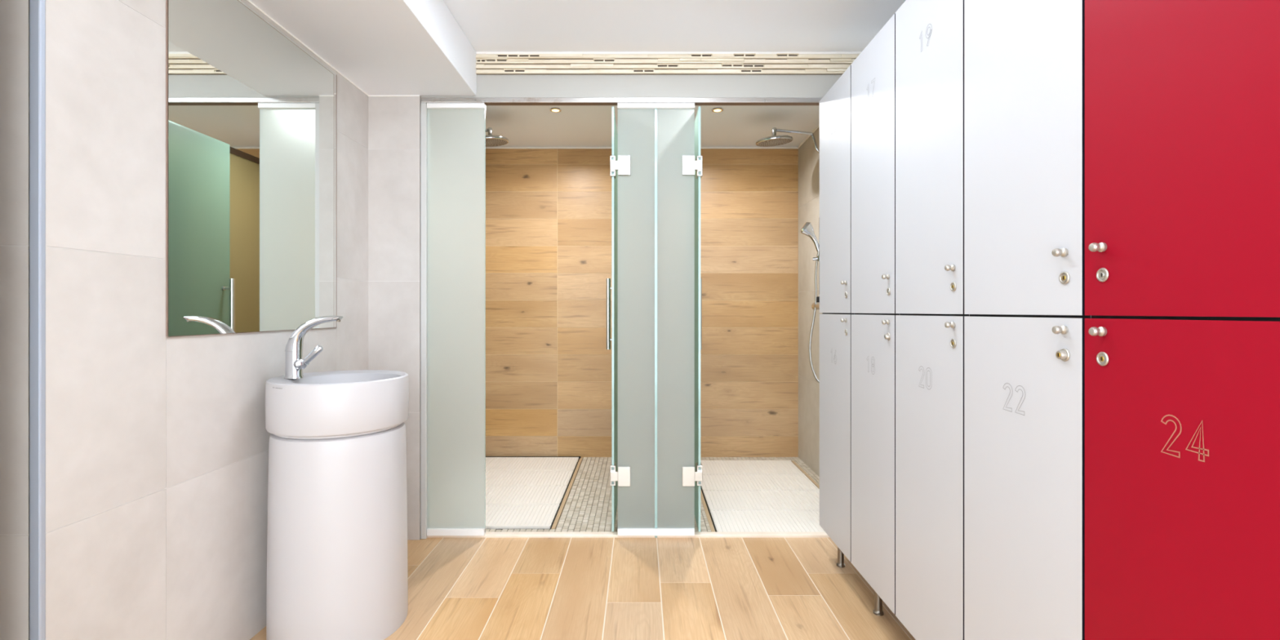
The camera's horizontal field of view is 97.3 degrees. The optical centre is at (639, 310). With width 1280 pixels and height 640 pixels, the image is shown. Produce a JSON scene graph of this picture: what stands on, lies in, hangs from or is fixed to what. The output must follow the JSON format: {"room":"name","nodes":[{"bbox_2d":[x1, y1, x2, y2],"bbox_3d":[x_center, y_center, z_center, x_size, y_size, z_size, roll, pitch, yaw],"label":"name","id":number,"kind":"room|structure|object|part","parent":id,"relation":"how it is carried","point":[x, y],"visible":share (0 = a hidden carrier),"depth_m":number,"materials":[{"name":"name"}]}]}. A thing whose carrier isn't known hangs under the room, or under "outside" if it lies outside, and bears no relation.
{"room":"changing room","nodes":[
{"label":"changing room","id":0,"kind":"room"},
{"bbox_2d":[0,0,29,639],"bbox_3d":[-1.781,-0.069,1.207,1.038,2.218,0.090,0,0,0],"label":"wall","id":1,"kind":"structure","parent":0,"point":[14,14],"depth_m":1.16,"materials":[{"name":"beige tile"}]},
{"bbox_2d":[29,0,45,639],"bbox_3d":[-1.246,-0.069,1.165,0.023,2.218,0.013,0,0,0],"label":"trim","id":2,"kind":"structure","parent":1,"relation":"attached to","point":[37,7],"depth_m":1.16,"materials":[{"name":"grey"}]},
{"bbox_2d":[45,0,368,639],"bbox_3d":[-1.285,-0.069,1.865,0.100,2.218,1.390,0,0,0],"label":"wall","id":3,"kind":"structure","parent":0,"point":[157,445],"depth_m":1.38,"materials":[{"name":"beige tile"}]},
{"bbox_2d":[165,0,337,337],"bbox_3d":[-1.232,-0.445,1.875,0.007,1.026,0.817,0,0,0],"label":"wall mirror","id":4,"kind":"object","parent":3,"relation":"attached to","point":[251,113],"visible":1,"depth_m":1.75,"materials":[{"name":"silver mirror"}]},
{"bbox_2d":[246,0,368,96],"bbox_3d":[-1.233,-0.978,1.865,0.004,0.005,1.389,0,0,0],"label":"trim","id":5,"kind":"structure","parent":3,"relation":"attached to","point":[249,1],"depth_m":2.05,"materials":[{"name":"white paint"}]},
{"bbox_2d":[249,0,476,96],"bbox_3d":[-1.522,-1.079,0.610,1.555,0.199,3.920,0,0,0],"label":"ceiling soffit","id":6,"kind":"structure","parent":0,"point":[384,47],"depth_m":2.09,"materials":[{"name":"white paint"}]},
{"bbox_2d":[368,95,421,539],"bbox_3d":[-1.167,-0.069,2.590,0.335,2.218,0.060,0,0,0],"label":"wall pier","id":7,"kind":"object","parent":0,"point":[394,122],"visible":0.46,"depth_m":2.56,"materials":[{"name":"white paint"}]},
{"bbox_2d":[249,457,915,639],"bbox_3d":[-0.525,1.090,1.400,3.550,0.100,5.500,0,0,0],"label":"floor","id":8,"kind":"structure","parent":0,"point":[460,588],"depth_m":2.12,"materials":[{"name":"brown wood"}]},
{"bbox_2d":[265,369,408,639],"bbox_3d":[-0.995,0.628,1.873,0.419,0.823,0.419,0,0,0],"label":"washbasin","id":9,"kind":"object","parent":8,"relation":"on","point":[337,564],"visible":1,"depth_m":1.70,"materials":[{"name":"white ceramic"}]},
{"bbox_2d":[284,315,342,378],"bbox_3d":[-1.066,0.117,1.837,0.180,0.204,0.056,0,0,0],"label":"faucet","id":10,"kind":"object","parent":9,"relation":"on","point":[295,363],"visible":1,"depth_m":1.82,"materials":[{"name":"silver metal"}]},
{"bbox_3d":[-1.068,0.145,1.826,0.085,0.070,0.021,0,0,9],"label":"lever","id":11,"kind":"part","parent":10,"relation":"part of","materials":[{"name":"silver metal"}]},
{"bbox_3d":[-1.066,0.073,1.840,0.178,0.116,0.044,0,0,0],"label":"spout","id":12,"kind":"part","parent":10,"relation":"part of","materials":[{"name":"silver metal"}]},
{"bbox_2d":[265,369,408,439],"bbox_3d":[-0.995,0.302,1.873,0.419,0.171,0.419,0,0,0],"label":"basin","id":13,"kind":"object","parent":9,"relation":"in","point":[353,404],"depth_m":1.71,"materials":[{"name":"white ceramic"}]},
{"bbox_2d":[485,456,582,529],"bbox_3d":[-0.820,1.048,3.368,0.822,0.020,1.308,0,0,0],"label":"shower tray","id":14,"kind":"object","parent":8,"relation":"on","point":[522,492],"visible":0.61,"depth_m":3.28,"materials":[{"name":"white"}]},
{"bbox_3d":[-0.820,1.047,2.883,0.770,0.014,0.319,0,0,0],"label":"mat panel","id":15,"kind":"part","parent":14,"relation":"part of","materials":[{"name":"white plastic"}]},
{"bbox_3d":[-0.820,1.047,3.205,0.770,0.014,0.319,0,0,0],"label":"mat panel","id":16,"kind":"part","parent":14,"relation":"part of","materials":[{"name":"white plastic"}]},
{"bbox_3d":[-0.820,1.047,3.527,0.770,0.014,0.319,0,0,0],"label":"mat panel","id":17,"kind":"part","parent":14,"relation":"part of","materials":[{"name":"white plastic"}]},
{"bbox_3d":[-0.820,1.047,3.849,0.770,0.014,0.319,0,0,0],"label":"mat panel","id":18,"kind":"part","parent":14,"relation":"part of","materials":[{"name":"white plastic"}]},
{"bbox_2d":[426,532,830,537],"bbox_3d":[0.115,1.044,2.605,2.270,0.032,0.040,0,0,0],"label":"door sill","id":19,"kind":"structure","parent":8,"relation":"on","point":[488,535],"depth_m":2.58,"materials":[{"name":"stone"}]},
{"bbox_2d":[426,102,485,535],"bbox_3d":[-0.844,0.038,2.589,0.263,1.980,0.032,0,0,0],"label":"glass panel","id":20,"kind":"object","parent":19,"relation":"on","point":[456,131],"visible":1,"depth_m":2.58,"materials":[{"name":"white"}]},
{"bbox_2d":[617,102,694,535],"bbox_3d":[0.073,0.038,2.589,0.353,1.980,0.032,0,0,0],"label":"glass panel","id":21,"kind":"object","parent":19,"relation":"on","point":[636,121],"visible":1,"depth_m":2.58,"materials":[{"name":"white"}]},
{"bbox_3d":[-0.018,0.035,2.590,0.170,1.965,0.010,0,0,0],"label":"frosted pane","id":22,"kind":"part","parent":21,"relation":"part of","materials":[{"name":"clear glass"}]},
{"bbox_3d":[0.165,0.035,2.590,0.170,1.965,0.010,0,0,0],"label":"frosted pane","id":23,"kind":"part","parent":21,"relation":"part of","materials":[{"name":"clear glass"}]},
{"bbox_2d":[654,108,657,537],"bbox_3d":[0.073,0.019,3.315,0.024,2.062,1.460,0,0,0],"label":"screen","id":24,"kind":"object","parent":8,"relation":"on","point":[655,109],"visible":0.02,"depth_m":2.58,"materials":[{"name":"clear glass"}]},
{"bbox_2d":[700,460,825,532],"bbox_3d":[0.708,1.049,3.280,0.736,0.018,1.313,0,0,0],"label":"shower tray","id":25,"kind":"object","parent":8,"relation":"on","point":[736,495],"visible":0.8,"depth_m":3.16,"materials":[{"name":"white"}]},
{"bbox_3d":[0.708,1.047,3.763,0.684,0.014,0.322,0,0,0],"label":"mat panel","id":26,"kind":"part","parent":25,"relation":"part of","materials":[{"name":"white plastic"}]},
{"bbox_3d":[0.708,1.047,3.438,0.684,0.014,0.322,0,0,0],"label":"mat panel","id":27,"kind":"part","parent":25,"relation":"part of","materials":[{"name":"white plastic"}]},
{"bbox_3d":[0.708,1.047,3.112,0.684,0.014,0.322,0,0,0],"label":"mat panel","id":28,"kind":"part","parent":25,"relation":"part of","materials":[{"name":"white plastic"}]},
{"bbox_3d":[0.708,1.047,2.791,0.684,0.014,0.315,0,0,0],"label":"mat panel","id":29,"kind":"part","parent":25,"relation":"part of","materials":[{"name":"white plastic"}]},
{"bbox_2d":[819,65,854,567],"bbox_3d":[0.969,0.070,2.239,0.441,1.940,0.360,0,0,0],"label":"locker","id":30,"kind":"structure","parent":8,"relation":"on","point":[835,104],"depth_m":2.23,"materials":[{"name":"white laminate"}]},
{"bbox_3d":[0.776,0.465,2.239,0.013,0.906,0.356,0,0,0],"label":"door","id":31,"kind":"part","parent":30,"relation":"part of","materials":[{"name":"grey laminate"}]},
{"bbox_3d":[0.776,-0.446,2.239,0.013,0.908,0.356,0,0,0],"label":"door","id":32,"kind":"part","parent":30,"relation":"part of","materials":[{"name":"grey laminate"}]},
{"bbox_3d":[0.820,0.979,2.300,0.034,0.122,0.034,0,0,0],"label":"leg","id":33,"kind":"part","parent":30,"relation":"part of","materials":[{"name":"silver metal"}]},
{"bbox_3d":[0.759,0.034,2.100,0.021,0.016,0.016,0,0,0],"label":"knob","id":34,"kind":"part","parent":30,"relation":"part of","materials":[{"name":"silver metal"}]},
{"bbox_3d":[0.759,-0.106,2.100,0.021,0.016,0.016,0,0,0],"label":"knob","id":35,"kind":"part","parent":30,"relation":"part of","materials":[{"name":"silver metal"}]},
{"bbox_2d":[850,13,899,616],"bbox_3d":[0.969,0.070,1.879,0.441,1.940,0.356,0,0,0],"label":"locker","id":36,"kind":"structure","parent":8,"relation":"on","point":[873,73],"depth_m":1.85,"materials":[{"name":"white laminate"}]},
{"bbox_3d":[0.776,0.465,1.879,0.013,0.906,0.352,0,0,0],"label":"door","id":37,"kind":"part","parent":36,"relation":"part of","materials":[{"name":"grey laminate"}]},
{"bbox_3d":[0.776,-0.446,1.879,0.013,0.908,0.352,0,0,0],"label":"door","id":38,"kind":"part","parent":36,"relation":"part of","materials":[{"name":"grey laminate"}]},
{"bbox_3d":[0.820,0.979,1.938,0.034,0.122,0.034,0,0,0],"label":"leg","id":39,"kind":"part","parent":36,"relation":"part of","materials":[{"name":"silver metal"}]},
{"bbox_3d":[0.759,0.034,1.742,0.021,0.016,0.016,0,0,0],"label":"knob","id":40,"kind":"part","parent":36,"relation":"part of","materials":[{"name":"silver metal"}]},
{"bbox_3d":[0.759,-0.106,1.742,0.021,0.016,0.016,0,0,0],"label":"knob","id":41,"kind":"part","parent":36,"relation":"part of","materials":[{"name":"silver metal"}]},
{"bbox_2d":[895,0,969,639],"bbox_3d":[0.969,0.070,1.520,0.441,1.940,0.358,0,0,0],"label":"locker","id":42,"kind":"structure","parent":8,"relation":"on","point":[930,33],"depth_m":1.50,"materials":[{"name":"white laminate"}]},
{"bbox_3d":[0.776,0.465,1.520,0.013,0.906,0.354,0,0,0],"label":"door","id":43,"kind":"part","parent":42,"relation":"part of","materials":[{"name":"grey laminate"}]},
{"bbox_3d":[0.776,-0.446,1.520,0.013,0.908,0.354,0,0,0],"label":"door","id":44,"kind":"part","parent":42,"relation":"part of","materials":[{"name":"grey laminate"}]},
{"bbox_3d":[0.759,0.034,1.382,0.021,0.016,0.016,0,0,0],"label":"knob","id":45,"kind":"part","parent":42,"relation":"part of","materials":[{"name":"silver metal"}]},
{"bbox_3d":[0.759,-0.106,1.382,0.021,0.016,0.016,0,0,0],"label":"knob","id":46,"kind":"part","parent":42,"relation":"part of","materials":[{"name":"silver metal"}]},
{"bbox_2d":[964,0,1091,639],"bbox_3d":[0.969,0.070,1.159,0.441,1.940,0.360,0,0,0],"label":"locker","id":47,"kind":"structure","parent":8,"relation":"on","point":[1024,60],"depth_m":1.13,"materials":[{"name":"white laminate"}]},
{"bbox_3d":[0.776,0.465,1.159,0.013,0.906,0.356,0,0,0],"label":"door","id":48,"kind":"part","parent":47,"relation":"part of","materials":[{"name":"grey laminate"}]},
{"bbox_3d":[0.776,-0.446,1.159,0.013,0.908,0.356,0,0,0],"label":"door","id":49,"kind":"part","parent":47,"relation":"part of","materials":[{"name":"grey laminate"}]},
{"bbox_3d":[0.759,0.034,1.020,0.021,0.016,0.016,0,0,0],"label":"knob","id":50,"kind":"part","parent":47,"relation":"part of","materials":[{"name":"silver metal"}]},
{"bbox_3d":[0.759,-0.106,1.020,0.021,0.016,0.016,0,0,0],"label":"knob","id":51,"kind":"part","parent":47,"relation":"part of","materials":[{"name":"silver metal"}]},
{"bbox_2d":[1084,0,1279,639],"bbox_3d":[0.969,0.070,0.796,0.441,1.940,0.361,0,0,0],"label":"locker","id":52,"kind":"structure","parent":8,"relation":"on","point":[1182,97],"depth_m":0.80,"materials":[{"name":"red laminate"}]},
{"bbox_3d":[0.759,0.034,0.936,0.021,0.016,0.016,0,0,0],"label":"knob","id":53,"kind":"part","parent":52,"relation":"part of","materials":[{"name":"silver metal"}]},
{"bbox_3d":[0.759,-0.106,0.936,0.021,0.016,0.016,0,0,0],"label":"knob","id":54,"kind":"part","parent":52,"relation":"part of","materials":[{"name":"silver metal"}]},
{"bbox_3d":[0.776,0.465,0.796,0.013,0.906,0.357,0,0,0],"label":"door","id":55,"kind":"part","parent":52,"relation":"part of","materials":[{"name":"red laminate"}]},
{"bbox_3d":[0.776,-0.446,0.796,0.013,0.908,0.357,0,0,0],"label":"door","id":56,"kind":"part","parent":52,"relation":"part of","materials":[{"name":"red laminate"}]},
{"bbox_2d":[421,75,841,97],"bbox_3d":[0.007,-1.077,2.615,2.485,0.206,0.090,0,0,0],"label":"wall header","id":57,"kind":"structure","parent":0,"point":[487,86],"depth_m":2.57,"materials":[{"name":"grey paint"}]},
{"bbox_2d":[368,95,419,96],"bbox_3d":[-1.117,-0.978,2.558,0.235,0.005,0.004,0,0,0],"label":"trim","id":58,"kind":"structure","parent":57,"relation":"attached to","point":[369,95],"depth_m":2.56,"materials":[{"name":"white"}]},
{"bbox_2d":[421,102,427,538],"bbox_3d":[-0.988,0.044,2.591,0.024,1.991,0.047,0,0,0],"label":"trim","id":59,"kind":"structure","parent":57,"relation":"attached to","point":[424,105],"depth_m":2.57,"materials":[{"name":"grey metal"}]},
{"bbox_2d":[420,97,822,105],"bbox_3d":[0.119,-0.963,2.589,2.238,0.023,0.042,0,0,0],"label":"shower rail","id":60,"kind":"object","parent":57,"relation":"attached to","point":[487,101],"visible":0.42,"depth_m":2.57,"materials":[{"name":"metal"}]},
{"bbox_2d":[606,106,630,531],"bbox_3d":[-0.127,0.037,2.881,0.092,1.962,0.626,0,0,-7],"label":"door","id":61,"kind":"structure","parent":60,"relation":"attached to","point":[620,165],"depth_m":2.71,"materials":[{"name":"green glass"}]},
{"bbox_3d":[-0.152,0.017,3.151,0.074,0.397,0.025,0,0,0],"label":"handle","id":62,"kind":"part","parent":61,"relation":"part of","materials":[{"name":"silver metal"}]},
{"bbox_3d":[-0.125,0.037,2.898,0.010,1.962,0.596,0,0,0],"label":"frosted pane","id":63,"kind":"part","parent":61,"relation":"part of","materials":[{"name":"green glass"}]},
{"bbox_2d":[682,106,702,531],"bbox_3d":[0.280,0.037,2.881,0.092,1.962,0.627,0,0,8],"label":"door","id":64,"kind":"structure","parent":60,"relation":"attached to","point":[691,164],"depth_m":2.60,"materials":[{"name":"green"}]},
{"bbox_3d":[0.279,0.037,2.898,0.010,1.962,0.596,0,0,1],"label":"frosted pane","id":65,"kind":"part","parent":64,"relation":"part of","materials":[{"name":"green glass"}]},
{"bbox_3d":[0.309,0.017,3.150,0.075,0.397,0.025,0,0,0],"label":"handle","id":66,"kind":"part","parent":64,"relation":"part of","materials":[{"name":"silver metal"}]},
{"bbox_2d":[475,53,859,75],"bbox_3d":[0.253,-1.123,2.562,1.995,0.093,0.016,0,0,0],"label":"ceiling vent panel","id":67,"kind":"object","parent":57,"relation":"attached to","point":[692,64],"visible":0.84,"depth_m":2.56,"materials":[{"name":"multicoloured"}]},
{"bbox_2d":[475,51,862,53],"bbox_3d":[0.253,-1.175,2.566,1.995,0.010,0.008,0,0,0],"label":"trim","id":68,"kind":"structure","parent":57,"relation":"attached to","point":[477,52],"depth_m":2.56,"materials":[{"name":"white paint"}]},
{"bbox_2d":[485,148,798,457],"bbox_3d":[0.002,-0.045,4.100,2.473,2.270,0.100,0,0,0],"label":"wall","id":69,"kind":"structure","parent":0,"point":[548,211],"depth_m":4.05,"materials":[{"name":"brown wood"}]},
{"bbox_2d":[485,146,797,148],"bbox_3d":[-0.049,-1.172,4.045,2.373,0.012,0.010,0,0,0],"label":"trim","id":70,"kind":"structure","parent":69,"relation":"attached to","point":[486,147],"depth_m":4.04,"materials":[{"name":"white"}]},
{"bbox_2d":[443,0,906,146],"bbox_3d":[-0.525,-1.220,1.375,3.750,0.080,5.650,0,0,0],"label":"ceiling","id":71,"kind":"structure","parent":0,"point":[488,25],"depth_m":2.39,"materials":[{"name":"white paint"}]},
{"bbox_2d":[549,107,561,112],"bbox_3d":[-0.495,-1.177,3.300,0.068,0.005,0.068,0,0,0],"label":"recessed light","id":72,"kind":"object","parent":71,"relation":"in","point":[552,109],"visible":1,"depth_m":3.29,"materials":[{"name":"silver metal"}]},
{"bbox_2d":[711,107,723,112],"bbox_3d":[0.454,-1.177,3.300,0.068,0.005,0.068,0,0,0],"label":"recessed light","id":73,"kind":"object","parent":71,"relation":"in","point":[715,109],"visible":1,"depth_m":3.29,"materials":[{"name":"silver metal"}]},
{"bbox_2d":[798,127,822,476],"bbox_3d":[1.188,-0.064,3.355,0.100,2.232,1.390,0,0,0],"label":"wall","id":74,"kind":"structure","parent":0,"point":[808,157],"depth_m":3.80,"materials":[{"name":"tile"}]},
{"bbox_2d":[755,127,819,153],"bbox_3d":[0.919,-1.016,3.400,0.437,0.179,0.220,0,0,0],"label":"shower","id":75,"kind":"object","parent":74,"relation":"attached to","point":[773,140],"visible":0.96,"depth_m":3.39,"materials":[{"name":"silver metal"}]},
{"bbox_3d":[0.811,-1.017,3.401,0.203,0.022,0.204,0,0,0],"label":"spray plate","id":76,"kind":"part","parent":75,"relation":"part of","materials":[{"name":"silver metal"}]},
{"bbox_3d":[0.980,-1.023,3.400,0.317,0.154,0.017,0,0,0],"label":"arm","id":77,"kind":"part","parent":75,"relation":"part of","materials":[{"name":"silver metal"}]},
{"bbox_2d":[797,124,819,148],"bbox_3d":[1.134,-1.173,3.355,0.008,0.010,1.370,0,0,0],"label":"trim","id":78,"kind":"structure","parent":74,"relation":"attached to","point":[818,126],"depth_m":3.79,"materials":[{"name":"white"}]},
{"bbox_2d":[800,217,819,382],"bbox_3d":[1.044,-0.066,3.352,0.171,0.989,0.138,0,0,20],"label":"shower","id":79,"kind":"object","parent":74,"relation":"attached to","point":[807,229],"visible":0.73,"depth_m":3.38,"materials":[{"name":"silver metal"}]},
{"bbox_2d":[811,296,819,309],"bbox_3d":[1.094,-0.047,3.305,0.088,0.078,0.330,0,0,0],"label":"shower mixer","id":80,"kind":"object","parent":74,"relation":"attached to","point":[816,305],"visible":0.34,"depth_m":3.36,"materials":[{"name":"silver metal"}]},
{"bbox_3d":[-1.285,-0.064,3.340,0.100,2.232,1.420,0,0,0],"label":"wall","id":81,"kind":"structure","parent":0,"visible":0},
{"bbox_2d":[485,127,508,146],"bbox_3d":[-1.015,-1.016,3.400,0.440,0.179,0.220,0,0,0],"label":"shower","id":82,"kind":"object","parent":81,"relation":"attached to","point":[491,140],"visible":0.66,"depth_m":3.39,"materials":[{"name":"silver metal"}]},
{"bbox_3d":[-0.904,-1.017,3.401,0.203,0.022,0.204,0,0,0],"label":"spray plate","id":83,"kind":"part","parent":82,"relation":"part of","materials":[{"name":"silver metal"}]}
]}

